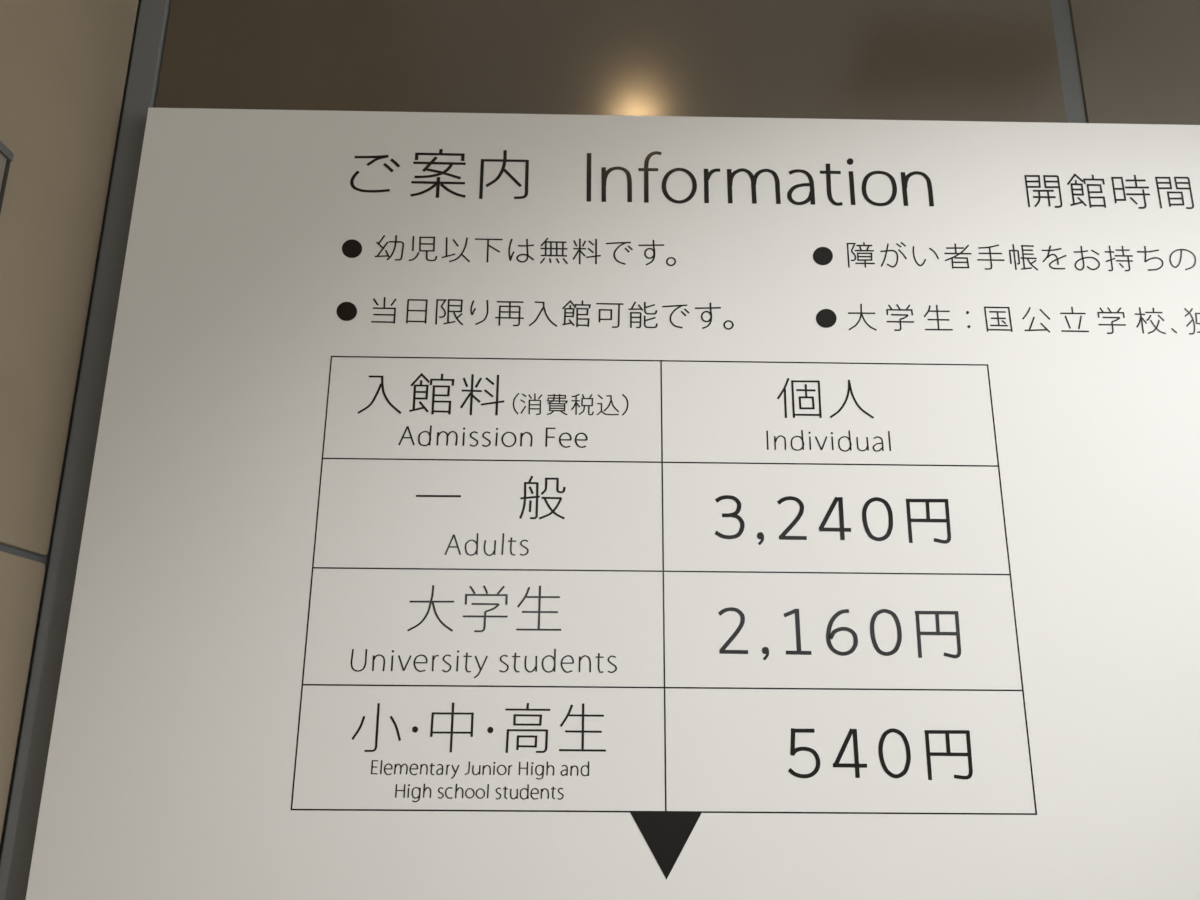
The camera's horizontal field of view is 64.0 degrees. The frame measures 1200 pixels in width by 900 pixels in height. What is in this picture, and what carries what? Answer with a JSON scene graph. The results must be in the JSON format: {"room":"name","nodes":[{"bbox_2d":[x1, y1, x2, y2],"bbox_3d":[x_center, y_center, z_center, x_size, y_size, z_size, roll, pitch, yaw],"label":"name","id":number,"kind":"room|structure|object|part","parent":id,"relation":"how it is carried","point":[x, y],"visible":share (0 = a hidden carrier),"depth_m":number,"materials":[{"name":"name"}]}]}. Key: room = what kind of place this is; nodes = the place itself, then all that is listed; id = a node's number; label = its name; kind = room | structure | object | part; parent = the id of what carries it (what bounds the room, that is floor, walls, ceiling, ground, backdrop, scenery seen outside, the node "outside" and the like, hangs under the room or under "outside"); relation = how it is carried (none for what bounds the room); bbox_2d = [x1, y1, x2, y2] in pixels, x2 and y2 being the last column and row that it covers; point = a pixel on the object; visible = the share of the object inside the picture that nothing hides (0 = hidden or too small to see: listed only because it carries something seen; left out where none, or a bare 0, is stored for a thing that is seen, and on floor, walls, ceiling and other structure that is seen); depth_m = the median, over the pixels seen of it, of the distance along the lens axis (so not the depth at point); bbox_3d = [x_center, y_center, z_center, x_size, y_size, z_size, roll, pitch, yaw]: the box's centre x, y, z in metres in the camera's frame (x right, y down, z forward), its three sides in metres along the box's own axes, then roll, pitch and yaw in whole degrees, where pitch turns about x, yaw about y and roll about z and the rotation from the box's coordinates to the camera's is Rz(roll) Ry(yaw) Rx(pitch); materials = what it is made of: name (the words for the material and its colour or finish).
{"room":"museum entrance","nodes":[
{"label":"museum entrance","id":0,"kind":"room"},
{"bbox_2d":[0,0,139,849],"bbox_3d":[-0.779,-0.505,0.073,0.202,4.000,2.974,1,-16,-1],"label":"wall","id":1,"kind":"structure","parent":0,"point":[64,64],"depth_m":1.20,"materials":[{"name":"beige tile"}]},
{"bbox_2d":[0,141,13,213],"bbox_3d":[-0.687,-0.164,0.786,0.010,0.532,0.548,1,-16,-1],"label":"wall plate","id":2,"kind":"object","parent":1,"relation":"attached to","point":[6,156],"visible":1,"depth_m":1.11,"materials":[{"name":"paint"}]},
{"bbox_3d":[-0.693,-0.091,1.048,0.008,0.511,0.005,1,-16,-1],"label":"frame","id":3,"kind":"part","parent":2,"relation":"part of","materials":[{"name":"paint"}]},
{"bbox_3d":[-0.685,-0.415,0.857,0.010,0.010,0.548,1,-16,-1],"label":"frame","id":4,"kind":"part","parent":2,"relation":"part of","materials":[{"name":"grey metal"}]},
{"bbox_2d":[0,0,1199,860],"bbox_3d":[1.738,-0.094,1.468,5.284,4.000,0.252,1,-16,-1],"label":"wall","id":5,"kind":"structure","parent":0,"point":[1050,61],"depth_m":1.45,"materials":[{"name":"brown tile"}]},
{"bbox_2d":[0,0,169,899],"bbox_3d":[-0.679,-0.156,1.310,0.040,4.000,0.008,1,-16,-1],"label":"trim","id":6,"kind":"structure","parent":5,"relation":"attached to","point":[18,845],"depth_m":1.25,"materials":[{"name":"grey metal"}]},
{"bbox_2d":[25,108,1199,899],"bbox_3d":[0.789,0.223,1.214,2.882,1.439,0.032,1,-16,-1],"label":"information board","id":7,"kind":"object","parent":5,"relation":"attached to","point":[480,506],"visible":1,"depth_m":1.22,"materials":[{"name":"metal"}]}
]}

